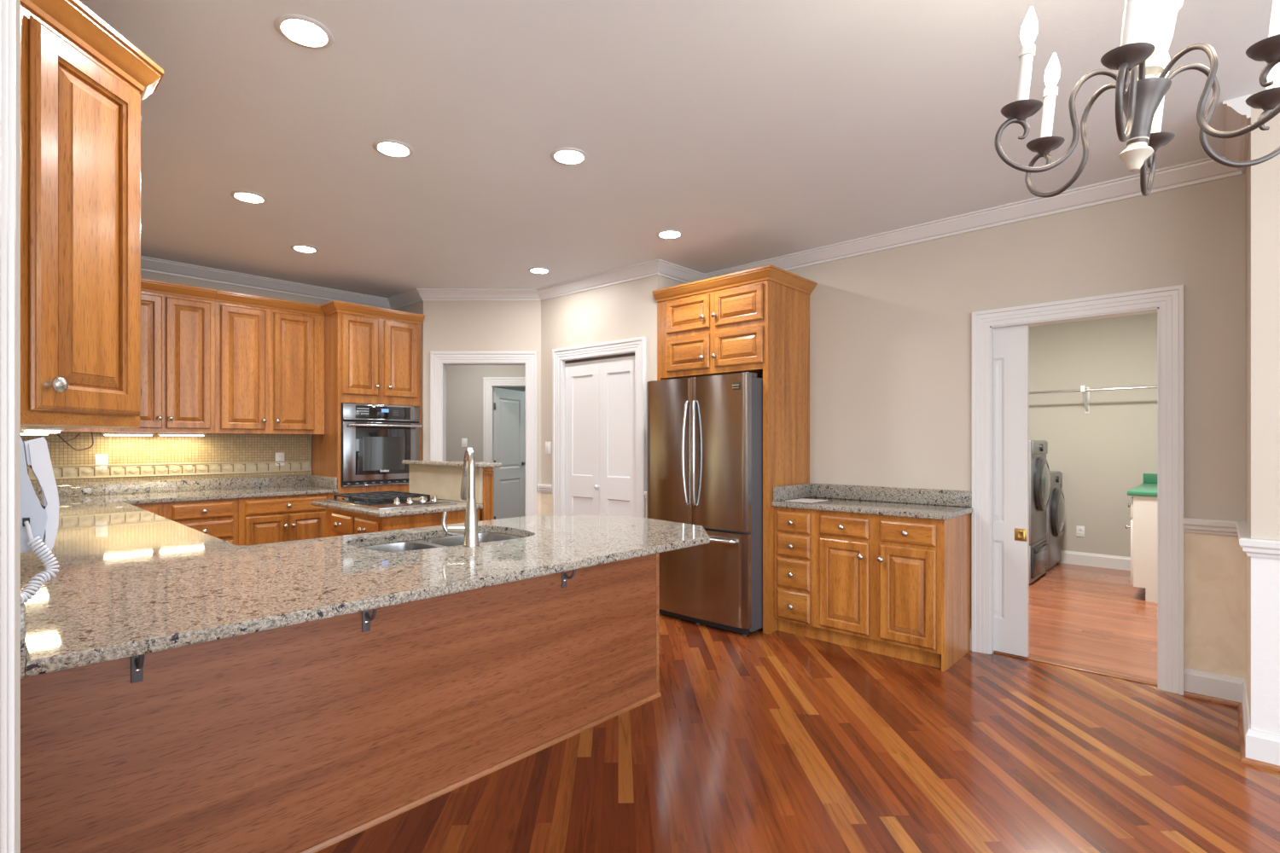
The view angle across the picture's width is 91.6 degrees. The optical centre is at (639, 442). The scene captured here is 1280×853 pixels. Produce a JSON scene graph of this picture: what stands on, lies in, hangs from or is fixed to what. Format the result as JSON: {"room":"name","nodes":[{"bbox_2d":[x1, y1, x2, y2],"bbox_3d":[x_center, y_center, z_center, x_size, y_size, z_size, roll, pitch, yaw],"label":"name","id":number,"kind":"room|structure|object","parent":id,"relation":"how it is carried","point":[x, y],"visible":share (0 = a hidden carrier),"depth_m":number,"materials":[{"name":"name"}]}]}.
{"room":"kitchen","nodes":[
{"label":"kitchen","id":0,"kind":"room"},
{"bbox_2d":[16,0,20,852],"bbox_3d":[-2.680,-0.060,2.493,4.920,2.740,0.100,0,0,43],"label":"wall","id":1,"kind":"structure","parent":0,"point":[18,2],"depth_m":0.85,"materials":[{"name":"beige paint"}]},
{"bbox_2d":[20,436,59,605],"bbox_3d":[-1.170,0.140,1.204,0.177,0.310,0.072,0,0,43],"label":"wall telephone","id":2,"kind":"object","parent":1,"relation":"attached to","point":[39,524],"visible":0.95,"depth_m":1.20,"materials":[{"name":"plastic"}]},
{"bbox_2d":[20,426,84,430],"bbox_3d":[-3.051,-0.630,3.122,3.478,1.130,0.311,0,0,43],"label":"upper cabinet","id":3,"kind":"object","parent":1,"relation":"attached to","point":[66,428],"visible":0.02,"depth_m":2.88,"materials":[{"name":"brown wood"}]},
{"bbox_2d":[20,430,48,435],"bbox_3d":[-3.273,-0.053,3.367,0.204,0.024,0.124,0,0,43],"label":"light","id":4,"kind":"object","parent":3,"relation":"attached to","point":[22,433],"visible":0.51,"depth_m":3.30,"materials":[{"name":"white plastic"}]},
{"bbox_2d":[20,433,48,435],"bbox_3d":[-3.273,-0.046,3.367,0.180,0.011,0.100,0,0,43],"label":"diffuser","id":5,"kind":"object","parent":4,"relation":"attached to","point":[20,433],"depth_m":3.31,"materials":[{"name":"white plastic"}]},
{"bbox_2d":[20,426,64,433],"bbox_3d":[-2.497,-0.053,2.602,0.184,0.024,0.124,0,0,43],"label":"light","id":6,"kind":"object","parent":3,"relation":"attached to","point":[27,429],"visible":0.96,"depth_m":2.55,"materials":[{"name":"white plastic"}]},
{"bbox_2d":[24,430,60,433],"bbox_3d":[-2.497,-0.046,2.602,0.160,0.011,0.100,0,0,43],"label":"diffuser","id":7,"kind":"object","parent":6,"relation":"attached to","point":[26,431],"depth_m":2.56,"materials":[{"name":"white plastic"}]},
{"bbox_2d":[37,432,93,450],"bbox_3d":[-3.643,-0.012,3.945,0.126,0.128,1.073,0,0,-23],"label":"cable","id":8,"kind":"object","parent":3,"relation":"attached to","point":[57,434],"visible":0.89,"depth_m":4.02,"materials":[{"name":"black rubber"}]},
{"bbox_2d":[20,0,163,428],"bbox_3d":[-1.584,-0.622,1.796,0.474,1.147,0.373,0,0,43],"label":"upper cabinet","id":9,"kind":"object","parent":1,"relation":"attached to","point":[84,84],"visible":0.98,"depth_m":1.73,"materials":[{"name":"brown wood"}]},
{"bbox_2d":[64,270,330,483],"bbox_3d":[-3.511,-0.060,5.282,0.100,2.740,2.847,0,0,43],"label":"wall","id":10,"kind":"structure","parent":0,"point":[145,275],"depth_m":5.27,"materials":[{"name":"beige paint"}]},
{"bbox_2d":[60,278,216,433],"bbox_3d":[-3.758,-0.635,4.643,0.369,1.120,0.942,0,0,43],"label":"upper cabinet","id":11,"kind":"object","parent":10,"relation":"attached to","point":[177,321],"visible":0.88,"depth_m":4.71,"materials":[{"name":"brown wood"}]},
{"bbox_2d":[101,432,154,436],"bbox_3d":[-3.828,-0.063,4.663,0.054,0.024,0.304,0,0,43],"label":"light","id":12,"kind":"object","parent":11,"relation":"attached to","point":[104,433],"visible":1,"depth_m":4.64,"materials":[{"name":"white plastic"}]},
{"bbox_2d":[104,434,152,436],"bbox_3d":[-3.828,-0.057,4.663,0.030,0.011,0.280,0,0,43],"label":"diffuser","id":13,"kind":"object","parent":12,"relation":"attached to","point":[104,434],"depth_m":4.65,"materials":[{"name":"white plastic"}]},
{"bbox_2d":[157,433,206,436],"bbox_3d":[-3.603,-0.063,4.905,0.054,0.024,0.304,0,0,43],"label":"light","id":14,"kind":"object","parent":11,"relation":"attached to","point":[160,434],"visible":0.98,"depth_m":4.89,"materials":[{"name":"white plastic"}]},
{"bbox_2d":[159,435,203,436],"bbox_3d":[-3.603,-0.057,4.905,0.030,0.011,0.280,0,0,43],"label":"diffuser","id":15,"kind":"object","parent":14,"relation":"attached to","point":[160,435],"depth_m":4.92,"materials":[{"name":"white plastic"}]},
{"bbox_2d":[20,432,310,484],"bbox_3d":[-3.729,0.102,4.956,0.023,0.383,2.068,0,0,43],"label":"tile backsplash","id":16,"kind":"structure","parent":10,"relation":"attached to","point":[154,457],"depth_m":4.96,"materials":[{"name":"tile"}]},
{"bbox_2d":[94,454,107,470],"bbox_3d":[-4.016,0.145,4.646,0.009,0.116,0.072,0,0,43],"label":"wall outlet","id":17,"kind":"object","parent":16,"relation":"attached to","point":[101,460],"visible":1,"depth_m":4.64,"materials":[{"name":"white plastic"}]},
{"bbox_2d":[275,452,284,465],"bbox_3d":[-3.194,0.145,5.527,0.009,0.116,0.072,0,0,43],"label":"wall outlet","id":18,"kind":"object","parent":16,"relation":"attached to","point":[279,456],"visible":1,"depth_m":5.52,"materials":[{"name":"white plastic"}]},
{"bbox_2d":[215,290,325,434],"bbox_3d":[-3.157,-0.635,5.288,0.369,1.120,0.816,0,0,43],"label":"upper cabinet","id":19,"kind":"object","parent":10,"relation":"attached to","point":[270,352],"visible":1,"depth_m":5.17,"materials":[{"name":"brown wood"}]},
{"bbox_2d":[394,301,423,459],"bbox_3d":[-2.257,-0.060,6.086,0.638,2.740,0.040,0,0,43],"label":"wall","id":20,"kind":"structure","parent":0,"point":[417,308],"depth_m":5.87,"materials":[{"name":"beige paint"}]},
{"bbox_2d":[423,301,541,515],"bbox_3d":[-1.483,-0.060,5.904,1.107,2.740,0.100,0,0,0],"label":"wall","id":21,"kind":"structure","parent":0,"point":[448,326],"depth_m":5.85,"materials":[{"name":"beige paint"}]},
{"bbox_2d":[430,351,537,516],"bbox_3d":[-1.465,0.228,5.889,1.000,2.165,0.130,0,0,0],"label":"door frame","id":22,"kind":"structure","parent":21,"relation":"attached to","point":[439,360],"depth_m":5.83,"materials":[{"name":"white paint"}]},
{"bbox_2d":[537,484,552,493],"bbox_3d":[-0.886,0.428,5.787,0.198,0.073,0.047,0,0,40],"label":"chair rail","id":23,"kind":"object","parent":21,"relation":"attached to","point":[541,488],"depth_m":5.78,"materials":[{"name":"white paint"}]},
{"bbox_2d":[446,365,525,462],"bbox_3d":[-1.500,-0.060,8.180,4.200,2.740,0.100,0,0,0],"label":"wall","id":24,"kind":"structure","parent":0,"point":[464,383],"depth_m":8.13,"materials":[{"name":"paint"}]},
{"bbox_2d":[461,438,467,447],"bbox_3d":[-2.290,0.000,8.126,0.072,0.116,0.009,0,0,0],"label":"light switch","id":25,"kind":"object","parent":24,"relation":"attached to","point":[464,441],"visible":1,"depth_m":8.12,"materials":[{"name":"white plastic"}]},
{"bbox_2d":[482,377,525,519],"bbox_3d":[-1.540,0.230,8.165,1.000,2.160,0.130,0,0,0],"label":"door frame","id":26,"kind":"structure","parent":24,"relation":"attached to","point":[489,383],"depth_m":8.11,"materials":[{"name":"white paint"}]},
{"bbox_2d":[494,387,525,519],"bbox_3d":[-1.776,0.283,8.573,0.103,2.030,0.772,0,0,21],"label":"door","id":27,"kind":"structure","parent":24,"relation":"in","point":[509,404],"depth_m":8.55,"materials":[{"name":"white paint"}]},
{"bbox_2d":[496,387,525,516],"bbox_3d":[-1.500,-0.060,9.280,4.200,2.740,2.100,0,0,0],"label":"door frame","id":28,"kind":"structure","parent":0,"point":[521,389],"depth_m":10.23,"materials":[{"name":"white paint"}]},
{"bbox_2d":[541,274,657,517],"bbox_3d":[-0.363,-0.060,5.445,1.394,2.740,0.100,0,0,40],"label":"wall","id":29,"kind":"structure","parent":0,"point":[628,310],"depth_m":5.45,"materials":[{"name":"beige paint"}]},
{"bbox_2d":[545,442,550,453],"bbox_3d":[-0.856,0.048,5.786,0.072,0.116,0.009,0,0,40],"label":"light switch","id":30,"kind":"object","parent":29,"relation":"attached to","point":[547,444],"visible":1,"depth_m":5.78,"materials":[{"name":"white plastic"}]},
{"bbox_2d":[552,337,645,517],"bbox_3d":[-0.347,0.228,5.412,1.090,2.165,0.130,0,0,40],"label":"door frame","id":31,"kind":"structure","parent":29,"relation":"attached to","point":[637,346],"depth_m":5.45,"materials":[{"name":"white paint"}]},
{"bbox_2d":[564,353,634,516],"bbox_3d":[-0.351,0.278,5.407,0.866,2.041,0.070,0,0,40],"label":"door","id":32,"kind":"structure","parent":29,"relation":"in","point":[600,392],"depth_m":5.40,"materials":[{"name":"white paint"}]},
{"bbox_2d":[140,93,1250,309],"bbox_3d":[-0.720,-1.383,3.649,6.210,0.095,4.265,0,0,43],"label":"crown molding","id":33,"kind":"structure","parent":29,"relation":"attached to","point":[1236,114],"depth_m":4.46,"materials":[{"name":"white paint"}]},
{"bbox_2d":[657,275,685,290],"bbox_3d":[0.303,-0.060,5.208,0.100,2.740,0.588,0,0,43],"label":"wall","id":34,"kind":"structure","parent":0,"point":[663,282],"depth_m":5.04,"materials":[{"name":"beige paint"}]},
{"bbox_2d":[79,0,1273,298],"bbox_3d":[-0.689,-1.460,3.514,14.200,0.060,12.600,0,0,43],"label":"ceiling","id":35,"kind":"structure","parent":0,"point":[752,130],"depth_m":2.76,"materials":[{"name":"paint"}]},
{"bbox_2d":[230,191,267,203],"bbox_3d":[-2.274,-1.427,3.625,0.184,0.007,0.184,0,0,43],"label":"recessed light","id":36,"kind":"object","parent":35,"relation":"in","point":[245,196],"visible":1,"depth_m":3.62,"materials":[{"name":"white paint"}]},
{"bbox_2d":[273,13,334,49],"bbox_3d":[-1.166,-1.427,2.166,0.184,0.007,0.184,0,0,43],"label":"recessed light","id":37,"kind":"object","parent":35,"relation":"in","point":[302,31],"visible":1,"depth_m":2.16,"materials":[{"name":"white paint"}]},
{"bbox_2d":[290,244,318,253],"bbox_3d":[-2.470,-1.427,4.588,0.184,0.007,0.184,0,0,43],"label":"recessed light","id":38,"kind":"object","parent":35,"relation":"in","point":[302,248],"visible":1,"depth_m":4.58,"materials":[{"name":"white paint"}]},
{"bbox_2d":[372,139,413,157],"bbox_3d":[-1.198,-1.427,3.026,0.184,0.007,0.184,0,0,43],"label":"recessed light","id":39,"kind":"object","parent":35,"relation":"in","point":[393,148],"visible":1,"depth_m":3.02,"materials":[{"name":"white paint"}]},
{"bbox_2d":[528,267,550,273],"bbox_3d":[-0.835,-1.427,5.168,0.184,0.007,0.184,0,0,43],"label":"recessed light","id":40,"kind":"object","parent":35,"relation":"in","point":[537,270],"visible":1,"depth_m":5.16,"materials":[{"name":"white paint"}]},
{"bbox_2d":[550,147,587,165],"bbox_3d":[-0.353,-1.427,3.107,0.184,0.007,0.184,0,0,43],"label":"recessed light","id":41,"kind":"object","parent":35,"relation":"in","point":[570,156],"visible":1,"depth_m":3.10,"materials":[{"name":"white paint"}]},
{"bbox_2d":[656,229,683,238],"bbox_3d":[0.205,-1.427,4.269,0.184,0.007,0.184,0,0,43],"label":"recessed light","id":42,"kind":"object","parent":35,"relation":"in","point":[668,234],"visible":1,"depth_m":4.26,"materials":[{"name":"white paint"}]},
{"bbox_2d":[994,0,1279,197],"bbox_3d":[1.056,-0.998,1.320,0.479,0.867,0.549,0,0,-16],"label":"chandelier","id":43,"kind":"object","parent":35,"relation":"hanging from","point":[1148,26],"visible":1,"depth_m":1.29,"materials":[{"name":"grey metal"}]},
{"bbox_2d":[315,563,1279,852],"bbox_3d":[-0.723,1.335,3.477,14.200,0.050,12.500,0,0,43],"label":"floor","id":44,"kind":"structure","parent":0,"point":[777,741],"depth_m":2.55,"materials":[{"name":"brown wood"}]},
{"bbox_2d":[0,0,16,852],"bbox_3d":[-0.739,-0.060,0.601,0.100,2.740,0.192,0,0,43],"label":"trim","id":45,"kind":"structure","parent":44,"relation":"on","point":[8,8],"depth_m":0.65,"materials":[{"name":"white paint"}]},
{"bbox_2d":[131,502,162,517],"bbox_3d":[-3.696,0.868,4.525,0.621,0.884,0.273,0,0,43],"label":"base cabinet","id":46,"kind":"object","parent":44,"relation":"on","point":[157,509],"visible":0.08,"depth_m":4.38,"materials":[{"name":"brown wood"}]},
{"bbox_2d":[162,498,238,545],"bbox_3d":[-3.429,0.868,4.783,0.659,0.884,0.465,0,0,43],"label":"base cabinet","id":47,"kind":"object","parent":44,"relation":"on","point":[219,519],"visible":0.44,"depth_m":4.62,"materials":[{"name":"brown wood"}]},
{"bbox_2d":[238,493,337,545],"bbox_3d":[-3.021,0.868,5.221,0.659,0.884,0.728,0,0,43],"label":"base cabinet","id":48,"kind":"object","parent":44,"relation":"on","point":[268,520],"visible":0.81,"depth_m":4.97,"materials":[{"name":"brown wood"}]},
{"bbox_2d":[20,552,661,852],"bbox_3d":[-1.925,0.868,3.490,3.344,0.884,2.378,0,0,43],"label":"peninsula panel","id":49,"kind":"object","parent":44,"relation":"on","point":[308,737],"visible":0.61,"depth_m":2.02,"materials":[{"name":"brown wood"}]},
{"bbox_2d":[130,654,144,683],"bbox_3d":[-1.220,0.534,1.550,0.360,0.216,0.025,0,0,43],"label":"bracket","id":50,"kind":"object","parent":49,"relation":"attached to","point":[136,662],"visible":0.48,"depth_m":1.66,"materials":[{"name":"grey metal"}]},
{"bbox_2d":[20,475,709,679],"bbox_3d":[-1.963,0.360,3.535,4.543,0.130,2.398,0,0,43],"label":"countertop","id":51,"kind":"structure","parent":49,"relation":"on","point":[131,580],"depth_m":2.01,"materials":[{"name":"beige stone"}]},
{"bbox_2d":[358,531,524,552],"bbox_3d":[-0.797,0.528,2.591,0.495,0.203,0.745,0,0,43],"label":"sink","id":52,"kind":"object","parent":51,"relation":"in","point":[455,540],"visible":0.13,"depth_m":2.77,"materials":[{"name":"metal"}]},
{"bbox_2d":[441,447,479,546],"bbox_3d":[-0.685,0.206,2.498,0.144,0.378,0.265,0,0,3],"label":"kitchen faucet","id":53,"kind":"object","parent":51,"relation":"on","point":[470,530],"visible":1,"depth_m":2.38,"materials":[{"name":"silver metal"}]},
{"bbox_2d":[362,608,377,632],"bbox_3d":[-0.802,0.534,1.999,0.360,0.216,0.025,0,0,43],"label":"bracket","id":54,"kind":"object","parent":49,"relation":"attached to","point":[366,614],"visible":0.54,"depth_m":2.11,"materials":[{"name":"grey metal"}]},
{"bbox_2d":[562,570,575,587],"bbox_3d":[-0.205,0.534,2.639,0.360,0.216,0.025,0,0,43],"label":"bracket","id":55,"kind":"object","parent":49,"relation":"attached to","point":[565,576],"visible":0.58,"depth_m":2.75,"materials":[{"name":"grey metal"}]},
{"bbox_2d":[311,300,424,499],"bbox_3d":[-2.531,0.058,5.747,0.659,2.505,0.821,0,0,43],"label":"tall cabinet","id":56,"kind":"object","parent":44,"relation":"on","point":[373,355],"visible":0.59,"depth_m":5.50,"materials":[{"name":"brown wood"}]},
{"bbox_2d":[340,402,422,487],"bbox_3d":[-2.457,0.017,5.718,0.568,0.718,0.708,0,0,43],"label":"wall oven","id":57,"kind":"object","parent":56,"relation":"in","point":[375,439],"visible":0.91,"depth_m":5.51,"materials":[{"name":"silver metal"}]},
{"bbox_2d":[325,464,493,537],"bbox_3d":[-1.581,0.736,4.124,0.963,1.149,0.794,0,0,43],"label":"base cabinet","id":58,"kind":"object","parent":44,"relation":"on","point":[443,482],"visible":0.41,"depth_m":4.04,"materials":[{"name":"brown wood"}]},
{"bbox_2d":[311,497,482,517],"bbox_3d":[-1.616,0.410,4.104,1.038,0.030,0.669,0,0,43],"label":"countertop","id":59,"kind":"structure","parent":58,"relation":"on","point":[460,506],"depth_m":3.77,"materials":[{"name":"beige stone"}]},
{"bbox_2d":[324,490,457,510],"bbox_3d":[-1.658,0.370,4.117,0.840,0.048,0.510,0,0,43],"label":"gas cooktop","id":60,"kind":"object","parent":59,"relation":"in","point":[389,499],"visible":1,"depth_m":4.01,"materials":[{"name":"metal"}]},
{"bbox_2d":[324,497,457,510],"bbox_3d":[-1.658,0.389,4.117,0.840,0.010,0.510,0,0,43],"label":"steel tray","id":61,"kind":"object","parent":60,"relation":"on","point":[403,503],"depth_m":3.95,"materials":[{"name":"silver metal"}]},
{"bbox_2d":[401,459,501,467],"bbox_3d":[-1.340,0.145,4.362,1.030,0.030,0.172,0,0,43],"label":"countertop","id":62,"kind":"structure","parent":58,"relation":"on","point":[429,462],"depth_m":4.23,"materials":[{"name":"stone"}]},
{"bbox_2d":[646,372,762,635],"bbox_3d":[0.594,0.417,4.694,0.910,1.784,0.763,0,0,43],"label":"refrigerator","id":63,"kind":"object","parent":44,"relation":"on","point":[705,433],"visible":0.76,"depth_m":4.33,"materials":[{"name":"silver metal"}]},
{"bbox_2d":[651,264,816,634],"bbox_3d":[0.709,0.058,4.780,1.068,2.505,0.653,0,0,43],"label":"refrigerator surround","id":64,"kind":"object","parent":44,"relation":"on","point":[756,320],"visible":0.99,"depth_m":4.47,"materials":[{"name":"brown wood"}]},
{"bbox_2d":[773,506,971,672],"bbox_3d":[1.490,0.875,4.104,1.106,0.869,0.574,0,0,43],"label":"base cabinet","id":65,"kind":"object","parent":44,"relation":"on","point":[897,587],"visible":0.99,"depth_m":3.85,"materials":[{"name":"brown wood"}]},
{"bbox_2d":[771,483,973,520],"bbox_3d":[1.507,0.372,4.107,1.127,0.135,0.553,0,0,43],"label":"countertop","id":66,"kind":"structure","parent":65,"relation":"on","point":[910,503],"depth_m":4.14,"materials":[{"name":"grey stone"}]},
{"bbox_2d":[787,498,827,502],"bbox_3d":[1.164,0.404,4.357,0.200,0.001,0.240,0,0,43],"label":"paper sheet","id":67,"kind":"object","parent":66,"relation":"on","point":[802,500],"visible":1,"depth_m":4.37,"materials":[{"name":"white paper"}]},
{"bbox_2d":[1029,440,1050,583],"bbox_3d":[3.586,0.642,6.172,0.787,1.334,0.680,0,0,43],"label":"washer","id":68,"kind":"object","parent":44,"relation":"on","point":[1039,477],"visible":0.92,"depth_m":5.82,"materials":[{"name":"grey metal"}]},
{"bbox_2d":[1045,471,1064,570],"bbox_3d":[4.125,0.810,6.750,0.787,1.000,0.640,0,0,43],"label":"dryer","id":69,"kind":"object","parent":44,"relation":"on","point":[1056,508],"visible":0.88,"depth_m":6.39,"materials":[{"name":"grey metal"}]},
{"bbox_2d":[1125,495,1157,603],"bbox_3d":[4.837,0.876,5.536,0.706,0.868,1.495,0,0,43],"label":"laundry cabinet","id":70,"kind":"object","parent":44,"relation":"on","point":[1143,509],"visible":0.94,"depth_m":5.14,"materials":[{"name":"white laminate"}]},
{"bbox_2d":[1127,473,1157,496],"bbox_3d":[4.839,0.376,5.525,0.693,0.131,1.512,0,0,43],"label":"countertop","id":71,"kind":"structure","parent":70,"relation":"on","point":[1149,488],"depth_m":5.53,"materials":[{"name":"laminate"}]},
{"bbox_2d":[786,174,1245,679],"bbox_3d":[1.814,-0.060,4.284,3.370,2.740,0.120,0,0,43],"label":"wall","id":72,"kind":"structure","parent":0,"point":[891,329],"depth_m":3.75,"materials":[{"name":"beige paint"}]},
{"bbox_2d":[970,628,971,651],"bbox_3d":[2.092,1.242,3.931,0.022,0.137,0.016,0,0,43],"label":"baseboard","id":73,"kind":"structure","parent":72,"relation":"attached to","point":[971,628],"depth_m":3.93,"materials":[{"name":"white paint"}]},
{"bbox_2d":[993,325,1029,657],"bbox_3d":[2.060,0.292,4.049,0.800,2.012,0.040,0,0,43],"label":"door","id":74,"kind":"structure","parent":72,"relation":"in","point":[1010,344],"depth_m":3.83,"materials":[{"name":"white paint"}]},
{"bbox_2d":[1017,530,1024,539],"bbox_3d":[2.314,0.560,3.786,0.040,0.051,0.002,0,0,43],"label":"door pull","id":75,"kind":"object","parent":74,"relation":"on","point":[1021,534],"depth_m":3.78,"materials":[{"name":"gold metal"}]},
{"bbox_2d":[993,651,1157,686],"bbox_3d":[2.522,1.307,3.647,0.815,0.006,0.085,0,0,43],"label":"threshold","id":76,"kind":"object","parent":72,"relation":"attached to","point":[1154,683],"depth_m":3.58,"materials":[{"name":"brown wood"}]},
{"bbox_2d":[971,285,1184,695],"bbox_3d":[2.500,0.245,3.623,1.005,2.130,0.150,0,0,43],"label":"door frame","id":77,"kind":"structure","parent":72,"relation":"attached to","point":[1167,302],"depth_m":3.38,"materials":[{"name":"white paint"}]},
{"bbox_2d":[1029,313,1157,557],"bbox_3d":[5.120,-0.060,6.370,3.600,2.740,0.100,0,0,43],"label":"wall","id":78,"kind":"structure","parent":0,"point":[1101,455],"depth_m":6.57,"materials":[{"name":"paint"}]},
{"bbox_2d":[1076,525,1084,537],"bbox_3d":[4.716,0.950,6.671,0.072,0.116,0.009,0,0,43],"label":"wall outlet","id":79,"kind":"object","parent":78,"relation":"attached to","point":[1079,530],"visible":1,"depth_m":6.67,"materials":[{"name":"white plastic"}]},
{"bbox_2d":[1029,385,1157,413],"bbox_3d":[4.711,-0.450,6.474,2.140,0.280,0.304,0,0,43],"label":"closet rod","id":80,"kind":"object","parent":78,"relation":"attached to","point":[1085,391],"visible":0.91,"depth_m":6.47,"materials":[{"name":"metal"}]},
{"bbox_2d":[1057,550,1130,570],"bbox_3d":[4.557,1.242,6.815,1.470,0.137,0.016,0,0,43],"label":"baseboard","id":81,"kind":"structure","parent":78,"relation":"attached to","point":[1067,557],"depth_m":6.57,"materials":[{"name":"white paint"}]},
{"bbox_2d":[1245,132,1250,717],"bbox_3d":[2.827,-0.060,2.826,0.100,2.740,0.630,0,0,43],"label":"wall","id":82,"kind":"structure","parent":0,"point":[1248,169],"depth_m":2.83,"materials":[{"name":"beige paint"}]},
{"bbox_2d":[1250,91,1279,735],"bbox_3d":[4.042,-0.060,1.189,4.110,2.740,0.100,0,0,43],"label":"wall","id":83,"kind":"structure","parent":0,"point":[1265,177],"depth_m":2.52,"materials":[{"name":"beige paint"}]},
{"bbox_2d":[1182,517,1279,558],"bbox_3d":[4.087,0.428,1.556,4.145,0.073,0.770,0,0,43],"label":"chair rail","id":84,"kind":"object","parent":83,"relation":"attached to","point":[1253,547],"visible":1,"depth_m":2.91,"materials":[{"name":"white paint"}]},
{"bbox_2d":[1183,691,1279,772],"bbox_3d":[4.083,1.300,1.552,4.145,0.020,0.748,0,0,43],"label":"trim","id":85,"kind":"structure","parent":83,"relation":"attached to","point":[1243,759],"depth_m":2.81,"materials":[{"name":"brown wood"}]},
{"bbox_2d":[1184,668,1279,766],"bbox_3d":[4.093,1.242,1.563,4.145,0.137,0.750,0,0,43],"label":"baseboard","id":86,"kind":"structure","parent":83,"relation":"attached to","point":[1259,746],"depth_m":3.09,"materials":[{"name":"white paint"}]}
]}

